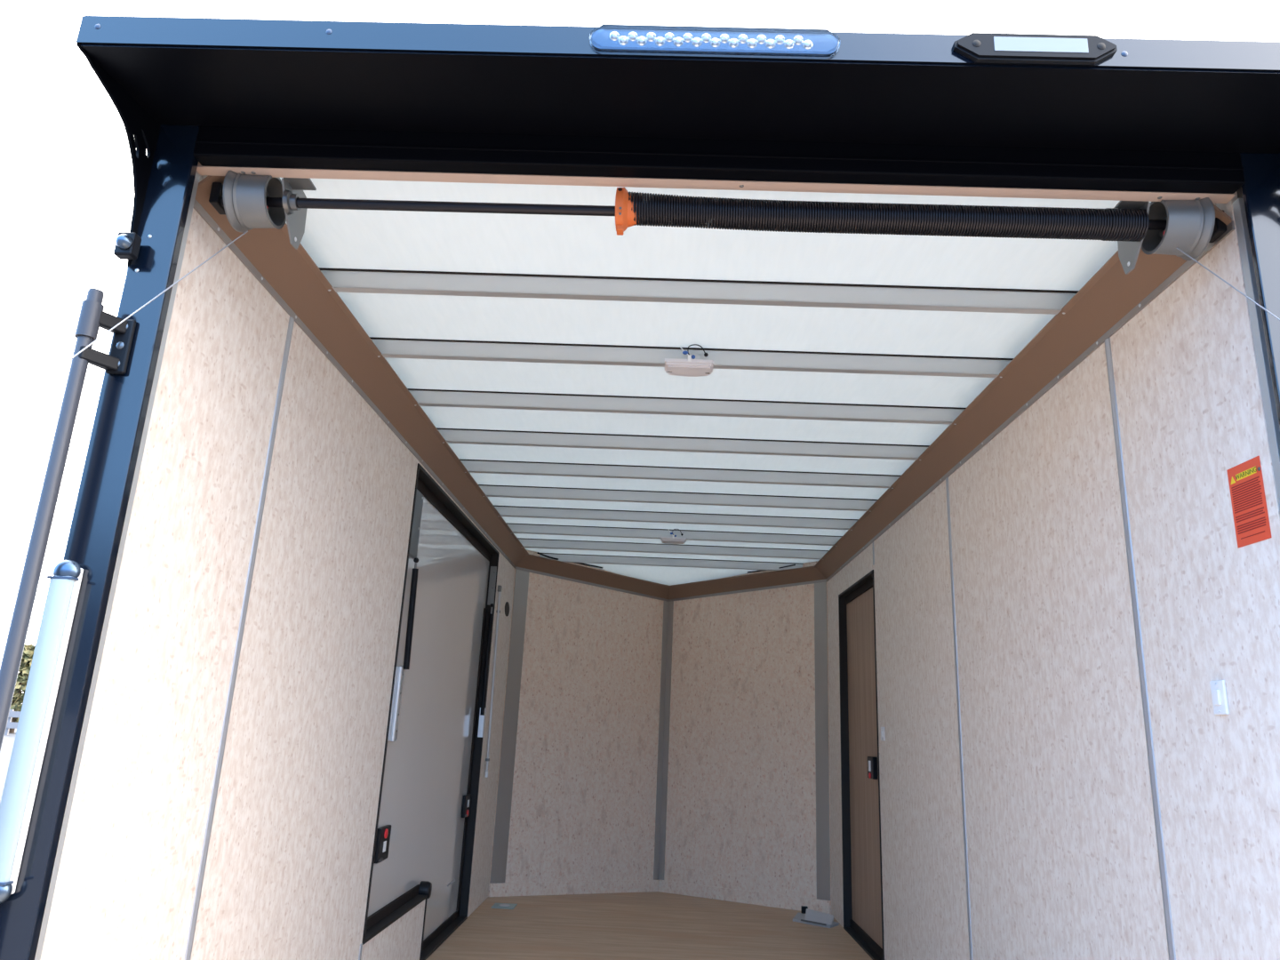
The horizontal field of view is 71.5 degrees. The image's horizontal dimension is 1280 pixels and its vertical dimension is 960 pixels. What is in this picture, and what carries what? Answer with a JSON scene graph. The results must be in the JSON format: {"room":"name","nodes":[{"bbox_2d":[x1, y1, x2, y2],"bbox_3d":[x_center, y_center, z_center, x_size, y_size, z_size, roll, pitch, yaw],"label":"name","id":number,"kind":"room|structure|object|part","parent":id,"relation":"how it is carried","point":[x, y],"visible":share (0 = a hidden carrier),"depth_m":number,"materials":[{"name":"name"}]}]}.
{"room":"cargo space","nodes":[
{"label":"cargo space","id":0,"kind":"room"},
{"bbox_2d":[40,175,515,959],"bbox_3d":[-0.904,0.862,3.491,0.045,2.120,4.156,2,-16,2],"label":"wall","id":1,"kind":"structure","parent":0,"point":[287,872],"depth_m":2.05,"materials":[{"name":"beige wood"}]},
{"bbox_2d":[184,316,294,959],"bbox_3d":[-0.912,0.529,1.964,0.006,1.939,0.022,2,-16,2],"label":"strip","id":2,"kind":"object","parent":1,"relation":"attached to","point":[212,808],"visible":1,"depth_m":2.00,"materials":[{"name":"silver metal"}]},
{"bbox_2d":[358,943,362,959],"bbox_3d":[-0.926,1.662,2.906,0.006,0.263,0.022,2,-16,2],"label":"strip","id":3,"kind":"object","parent":1,"relation":"attached to","point":[361,945],"visible":1,"depth_m":2.93,"materials":[{"name":"silver metal"}]},
{"bbox_2d":[193,176,528,568],"bbox_3d":[-0.796,-0.028,3.737,0.089,0.092,4.156,2,-16,2],"label":"trim","id":4,"kind":"structure","parent":1,"relation":"attached to","point":[292,277],"depth_m":2.52,"materials":[{"name":"brown paint"}]},
{"bbox_2d":[361,463,499,959],"bbox_3d":[-0.920,1.104,4.006,0.110,1.929,1.797,2,-16,2],"label":"door","id":5,"kind":"structure","parent":1,"relation":"in","point":[424,836],"depth_m":3.98,"materials":[{"name":"white metal"}]},
{"bbox_3d":[-0.924,0.845,3.357,0.012,0.270,0.115,2,-16,2],"label":"hinge plate","id":6,"kind":"part","parent":5,"relation":"part of","materials":[{"name":"silver metal"}]},
{"bbox_3d":[-0.864,1.324,4.853,0.028,0.155,0.034,2,-16,2],"label":"hinge plate","id":7,"kind":"part","parent":5,"relation":"part of","materials":[{"name":"silver metal"}]},
{"bbox_2d":[484,585,502,777],"bbox_3d":[-0.834,1.135,5.053,0.020,1.060,0.110,2,-16,2],"label":"rod","id":8,"kind":"object","parent":1,"relation":"attached to","point":[487,759],"visible":1,"depth_m":5.04,"materials":[{"name":"silver metal"}]},
{"bbox_2d":[504,601,509,616],"bbox_3d":[-0.818,0.794,5.466,0.003,0.088,0.156,2,-16,2],"label":"air vent","id":9,"kind":"object","parent":1,"relation":"in","point":[507,605],"visible":1,"depth_m":5.46,"materials":[{"name":"black plastic"}]},
{"bbox_2d":[488,549,663,896],"bbox_3d":[-0.347,1.589,5.892,1.372,2.182,0.060,14,-19,-36],"label":"wall","id":10,"kind":"structure","parent":0,"point":[584,791],"depth_m":5.83,"materials":[{"name":"beige wood"}]},
{"bbox_2d":[489,569,529,883],"bbox_3d":[-0.801,1.486,5.505,0.100,1.870,0.004,14,-19,-36],"label":"strip","id":11,"kind":"object","parent":10,"relation":"attached to","point":[508,753],"visible":1,"depth_m":5.49,"materials":[{"name":"grey metal"}]},
{"bbox_2d":[488,880,658,896],"bbox_3d":[-0.380,2.562,5.583,1.281,0.128,0.011,14,-19,-36],"label":"baseboard","id":12,"kind":"structure","parent":10,"relation":"attached to","point":[550,888],"depth_m":5.54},
{"bbox_2d":[515,554,669,601],"bbox_3d":[-0.268,0.678,6.079,1.295,0.149,0.089,14,-19,-36],"label":"trim","id":13,"kind":"structure","parent":10,"relation":"attached to","point":[531,564],"depth_m":6.05,"materials":[{"name":"brown paint"}]},
{"bbox_2d":[536,552,602,568],"bbox_3d":[-0.465,0.537,5.904,0.530,0.032,0.035,15,-20,-37],"label":"wire","id":14,"kind":"object","parent":13,"relation":"on","point":[538,552],"visible":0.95,"depth_m":5.93,"materials":[{"name":"black plastic"}]},
{"bbox_2d":[653,600,673,879],"bbox_3d":[0.167,1.780,6.205,0.073,1.868,0.032,2,-16,2],"label":"strip","id":15,"kind":"object","parent":10,"relation":"attached to","point":[659,868],"visible":1,"depth_m":6.19,"materials":[{"name":"grey metal"}]},
{"bbox_2d":[425,891,872,959],"bbox_3d":[0.075,2.103,3.547,2.240,0.153,5.166,2,-16,2],"label":"floor","id":16,"kind":"structure","parent":0,"point":[647,925],"depth_m":4.50,"materials":[{"name":"brown wood"}]},
{"bbox_2d":[491,903,517,909],"bbox_3d":[-0.756,2.372,4.954,0.125,0.010,0.130,2,-16,2],"label":"plate","id":17,"kind":"object","parent":16,"relation":"on","point":[508,906],"visible":1,"depth_m":4.94,"materials":[{"name":"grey metal"}]},
{"bbox_2d":[0,16,1279,959],"bbox_3d":[0.091,0.319,1.306,2.117,2.180,0.310,2,-16,2],"label":"frame","id":18,"kind":"object","parent":16,"relation":"on","point":[882,108],"visible":0.98,"depth_m":1.55,"materials":[{"name":"black paint"}]},
{"bbox_2d":[0,560,83,903],"bbox_3d":[-0.945,0.380,1.385,0.042,0.518,0.030,2,-16,2],"label":"tail light","id":19,"kind":"object","parent":18,"relation":"attached to","point":[32,732],"visible":1,"depth_m":1.38,"materials":[{"name":"white plastic"}]},
{"bbox_2d":[0,288,135,751],"bbox_3d":[-0.969,0.511,1.335,0.033,1.733,0.085,-9,-19,36],"label":"rod","id":20,"kind":"object","parent":18,"relation":"attached to","point":[92,316],"visible":0.99,"depth_m":1.46,"materials":[{"name":"grey zinc-plated steel"},{"name":"black painted metal"}]},
{"bbox_3d":[-0.937,-0.209,1.532,0.020,0.024,0.066,-8,-19,32],"label":"arm","id":21,"kind":"part","parent":20,"relation":"part of","materials":[{"name":"black plastic"}]},
{"bbox_3d":[-0.934,-0.278,1.551,0.020,0.026,0.066,-8,-19,32],"label":"arm","id":22,"kind":"part","parent":20,"relation":"part of","materials":[{"name":"black plastic"}]},
{"bbox_3d":[-0.925,0.329,1.450,0.080,2.150,0.066,2,-16,2],"label":"post","id":23,"kind":"part","parent":18,"relation":"part of","materials":[{"name":"black paint"}]},
{"bbox_2d":[113,232,141,259],"bbox_3d":[-0.923,-0.424,1.594,0.034,0.046,0.038,2,-16,2],"label":"lamp","id":24,"kind":"object","parent":18,"relation":"attached to","point":[127,246],"visible":1,"depth_m":1.59,"materials":[{"name":"black plastic"}]},
{"bbox_3d":[-0.923,-0.427,1.585,0.028,0.028,0.019,-3,-17,20],"label":"knob","id":25,"kind":"part","parent":24,"relation":"part of","materials":[{"name":"silver metal"}]},
{"bbox_2d":[589,24,839,55],"bbox_3d":[0.119,-0.707,1.428,0.403,0.043,0.010,2,-16,2],"label":"led light bar","id":26,"kind":"object","parent":18,"relation":"attached to","point":[606,36],"visible":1,"depth_m":1.43,"materials":[{"name":"blue plastic"}]},
{"bbox_2d":[952,32,1117,64],"bbox_3d":[0.628,-0.686,1.410,0.254,0.050,0.014,2,-16,2],"label":"lamp","id":27,"kind":"object","parent":18,"relation":"attached to","point":[978,47],"visible":1,"depth_m":1.41,"materials":[{"name":"black plastic"}]},
{"bbox_3d":[1.105,0.404,1.389,0.090,2.150,0.066,2,-16,2],"label":"post","id":28,"kind":"part","parent":18,"relation":"part of","materials":[{"name":"metal"}]},
{"bbox_2d":[792,905,839,927],"bbox_3d":[0.956,2.426,4.939,0.204,0.050,0.328,15,-20,-38],"label":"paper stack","id":29,"kind":"object","parent":16,"relation":"on","point":[809,916],"visible":1,"depth_m":4.91,"materials":[{"name":"grey"}]},
{"bbox_2d":[280,177,1151,585],"bbox_3d":[0.168,0.085,4.143,2.200,0.112,5.082,2,-16,2],"label":"ceiling","id":30,"kind":"structure","parent":0,"point":[333,238],"depth_m":2.47,"materials":[{"name":"white metal"}]},
{"bbox_2d":[539,552,803,570],"bbox_3d":[0.202,0.541,5.845,1.741,0.052,0.028,2,-16,2],"label":"rib","id":31,"kind":"object","parent":30,"relation":"attached to","point":[563,557],"visible":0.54,"depth_m":5.83,"materials":[{"name":"grey metal"}]},
{"bbox_2d":[517,537,828,559],"bbox_3d":[0.195,0.422,5.446,1.950,0.052,0.028,2,-16,2],"label":"rib","id":32,"kind":"object","parent":30,"relation":"attached to","point":[537,543],"visible":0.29,"depth_m":5.43,"materials":[{"name":"grey metal"}]},
{"bbox_2d":[660,528,686,543],"bbox_3d":[0.189,0.320,5.033,0.143,0.075,0.087,2,-16,2],"label":"dome lamp","id":33,"kind":"object","parent":30,"relation":"attached to","point":[673,540],"visible":1,"depth_m":4.99,"materials":[{"name":"white plastic"}]},
{"bbox_2d":[506,522,842,545],"bbox_3d":[0.187,0.310,5.045,1.950,0.052,0.028,2,-16,2],"label":"rib","id":34,"kind":"object","parent":30,"relation":"attached to","point":[516,528],"visible":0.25,"depth_m":5.03,"materials":[{"name":"grey metal"}]},
{"bbox_2d":[494,505,858,529],"bbox_3d":[0.179,0.198,4.644,1.950,0.052,0.028,2,-16,2],"label":"rib","id":35,"kind":"object","parent":30,"relation":"attached to","point":[513,511],"visible":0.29,"depth_m":4.63,"materials":[{"name":"grey metal"}]},
{"bbox_2d":[478,484,877,511],"bbox_3d":[0.171,0.085,4.243,1.950,0.052,0.028,2,-16,2],"label":"rib","id":36,"kind":"object","parent":30,"relation":"attached to","point":[489,490],"visible":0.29,"depth_m":4.23,"materials":[{"name":"grey metal"}]},
{"bbox_2d":[459,458,900,487],"bbox_3d":[0.163,-0.027,3.841,1.950,0.052,0.028,2,-16,2],"label":"rib","id":37,"kind":"object","parent":30,"relation":"attached to","point":[472,466],"visible":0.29,"depth_m":3.83,"materials":[{"name":"grey metal"}]},
{"bbox_2d":[436,427,929,460],"bbox_3d":[0.155,-0.139,3.441,1.950,0.052,0.028,2,-16,2],"label":"rib","id":38,"kind":"object","parent":30,"relation":"attached to","point":[451,436],"visible":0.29,"depth_m":3.43,"materials":[{"name":"grey metal"}]},
{"bbox_2d":[408,388,965,424],"bbox_3d":[0.148,-0.251,3.039,1.950,0.052,0.028,2,-16,2],"label":"rib","id":39,"kind":"object","parent":30,"relation":"attached to","point":[424,397],"visible":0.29,"depth_m":3.03,"materials":[{"name":"grey metal"}]},
{"bbox_2d":[664,344,713,376],"bbox_3d":[0.145,-0.353,2.627,0.143,0.075,0.087,2,-16,2],"label":"dome lamp","id":40,"kind":"object","parent":30,"relation":"attached to","point":[689,367],"visible":1,"depth_m":2.59,"materials":[{"name":"white plastic"}]},
{"bbox_2d":[369,336,1013,377],"bbox_3d":[0.140,-0.363,2.638,1.950,0.052,0.028,2,-16,2],"label":"rib","id":41,"kind":"object","parent":30,"relation":"attached to","point":[395,348],"visible":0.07,"depth_m":2.63,"materials":[{"name":"grey metal"}]},
{"bbox_2d":[319,267,1078,314],"bbox_3d":[0.132,-0.475,2.237,1.950,0.052,0.028,2,-16,2],"label":"rib","id":42,"kind":"object","parent":30,"relation":"attached to","point":[341,280],"visible":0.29,"depth_m":2.23,"materials":[{"name":"grey metal"}]},
{"bbox_2d":[747,564,795,572],"bbox_3d":[0.866,0.584,5.848,0.383,0.024,0.020,-12,-21,43],"label":"wire","id":43,"kind":"object","parent":30,"relation":"attached to","point":[791,564],"visible":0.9,"depth_m":5.80,"materials":[{"name":"black plastic"}]},
{"bbox_2d":[658,560,831,913],"bbox_3d":[0.674,1.627,5.862,1.372,2.182,0.060,-11,-20,39],"label":"wall","id":44,"kind":"structure","parent":0,"point":[741,794],"depth_m":5.79,"materials":[{"name":"beige wood"}]},
{"bbox_2d":[658,880,831,914],"bbox_3d":[0.615,2.600,5.553,1.281,0.128,0.011,-11,-20,39],"label":"baseboard","id":45,"kind":"structure","parent":44,"relation":"attached to","point":[756,898],"depth_m":5.52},
{"bbox_2d":[668,566,826,601],"bbox_3d":[0.674,0.714,6.051,1.295,0.149,0.089,-11,-20,39],"label":"trim","id":46,"kind":"structure","parent":44,"relation":"attached to","point":[809,574],"depth_m":6.02,"materials":[{"name":"brown paint"}]},
{"bbox_2d":[814,582,830,900],"bbox_3d":[1.114,1.556,5.444,0.088,1.870,0.004,-11,-20,39],"label":"strip","id":47,"kind":"object","parent":44,"relation":"attached to","point":[820,628],"visible":1,"depth_m":5.42,"materials":[{"name":"grey metal"}]},
{"bbox_2d":[827,192,1279,959],"bbox_3d":[1.139,0.939,3.429,0.045,2.120,4.156,2,-16,2],"label":"wall","id":48,"kind":"structure","parent":0,"point":[1063,862],"depth_m":2.15,"materials":[{"name":"beige wood"}]},
{"bbox_2d":[34,161,1279,959],"bbox_3d":[0.083,0.356,1.441,2.010,2.079,0.028,2,-16,2],"label":"trim","id":49,"kind":"structure","parent":48,"relation":"attached to","point":[1267,389],"depth_m":1.68,"materials":[{"name":"brown wood"}]},
{"bbox_3d":[-0.914,0.360,1.462,0.018,1.995,0.019,2,-16,2],"label":"trim","id":50,"kind":"part","parent":49,"relation":"part of","materials":[{"name":"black metal"}]},
{"bbox_2d":[208,170,1226,274],"bbox_3d":[0.135,-0.516,1.747,1.960,0.132,0.153,2,-16,2],"label":"door spring assembly","id":51,"kind":"object","parent":49,"relation":"attached to","point":[249,202],"visible":1,"depth_m":1.71,"materials":[{"name":"black metal"}]},
{"bbox_2d":[0,230,247,410],"bbox_3d":[-1.041,0.341,0.687,0.002,2.208,1.682,-2,-16,15],"label":"cable","id":52,"kind":"object","parent":51,"relation":"attached to","point":[188,274],"visible":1,"depth_m":1.45,"materials":[{"name":"silver metal"}]},
{"bbox_2d":[1176,248,1279,320],"bbox_3d":[1.278,0.363,0.777,0.002,2.018,1.457,10,-17,-23],"label":"cable","id":53,"kind":"object","parent":51,"relation":"attached to","point":[1241,292],"visible":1,"depth_m":1.58,"materials":[{"name":"silver metal"}]},
{"bbox_3d":[1.080,0.435,1.403,0.010,1.995,0.019,2,-16,2],"label":"trim","id":54,"kind":"part","parent":49,"relation":"part of","materials":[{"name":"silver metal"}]},
{"bbox_2d":[838,569,884,959],"bbox_3d":[1.181,1.433,4.603,0.104,1.801,0.882,2,-16,2],"label":"door","id":55,"kind":"structure","parent":48,"relation":"in","point":[862,878],"depth_m":4.71,"materials":[{"name":"brown wood"}]},
{"bbox_2d":[872,541,874,565],"bbox_3d":[1.165,0.365,4.436,0.006,0.115,0.022,2,-16,2],"label":"strip","id":56,"kind":"object","parent":48,"relation":"attached to","point":[873,541],"visible":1,"depth_m":4.43,"materials":[{"name":"silver metal"}]},
{"bbox_2d":[880,727,885,741],"bbox_3d":[1.123,1.176,4.115,0.010,0.062,0.055,2,-16,2],"label":"switch plate","id":57,"kind":"object","parent":48,"relation":"attached to","point":[883,738],"visible":1,"depth_m":4.10,"materials":[{"name":"white plastic"}]},
{"bbox_2d":[945,477,973,959],"bbox_3d":[1.103,0.926,3.058,0.006,1.939,0.022,2,-16,2],"label":"strip","id":58,"kind":"object","parent":48,"relation":"attached to","point":[947,478],"visible":1,"depth_m":3.07,"materials":[{"name":"silver metal"}]},
{"bbox_2d":[814,204,1234,581],"bbox_3d":[1.112,0.043,3.680,0.089,0.092,4.156,2,-16,2],"label":"trim","id":59,"kind":"structure","parent":48,"relation":"attached to","point":[1111,298],"depth_m":2.49,"materials":[{"name":"brown paint"}]},
{"bbox_2d":[1104,337,1175,959],"bbox_3d":[1.079,0.596,1.877,0.006,1.939,0.022,2,-16,2],"label":"strip","id":60,"kind":"object","parent":48,"relation":"attached to","point":[1108,347],"visible":1,"depth_m":1.93,"materials":[{"name":"silver metal"}]},
{"bbox_2d":[1209,680,1229,714],"bbox_3d":[1.077,0.405,1.655,0.010,0.062,0.040,2,-16,2],"label":"switch plate","id":61,"kind":"object","parent":48,"relation":"attached to","point":[1218,688],"visible":1,"depth_m":1.65,"materials":[{"name":"white plastic"}]},
{"bbox_2d":[1226,456,1271,548],"bbox_3d":[1.093,0.041,1.598,0.003,0.148,0.092,2,-16,2],"label":"warning label","id":62,"kind":"object","parent":48,"relation":"attached to","point":[1245,480],"visible":1,"depth_m":1.59,"materials":[{"name":"orange"}]},
{"label":"outside","id":63,"kind":"structure","parent":0,"visible":0},
{"bbox_2d":[0,728,16,802],"bbox_3d":[0.730,12.282,38.093,300.000,0.050,320.000,2,-16,2],"label":"ground","id":64,"kind":"structure","parent":63,"point":[8,741],"depth_m":24.76,"materials":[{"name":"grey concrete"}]},
{"bbox_2d":[4,709,20,735],"bbox_3d":[-27.811,10.673,39.147,12.120,1.100,0.150,2,-16,2],"label":"rail fence","id":65,"kind":"object","parent":64,"relation":"on","point":[12,714],"visible":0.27,"depth_m":39.11,"materials":[{"name":"grey"}]},
{"bbox_3d":[-27.810,10.681,39.176,0.120,1.100,0.090,2,-16,2],"label":"post","id":66,"kind":"part","parent":65,"relation":"part of","materials":[{"name":"grey wood"}]},
{"bbox_3d":[-27.817,10.777,39.072,12.000,0.260,0.060,2,-16,2],"label":"rail","id":67,"kind":"part","parent":65,"relation":"part of","materials":[{"name":"grey"}]},
{"bbox_3d":[-27.796,10.324,39.198,12.000,0.260,0.060,2,-16,2],"label":"rail","id":68,"kind":"part","parent":65,"relation":"part of","materials":[{"name":"grey"}]},
{"bbox_2d":[5,643,35,733],"bbox_3d":[-29.680,9.903,42.437,3.091,4.183,3.029,2,-16,2],"label":"tree","id":69,"kind":"object","parent":64,"relation":"on","point":[18,698],"visible":0.29,"depth_m":42.13,"materials":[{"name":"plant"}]}
]}

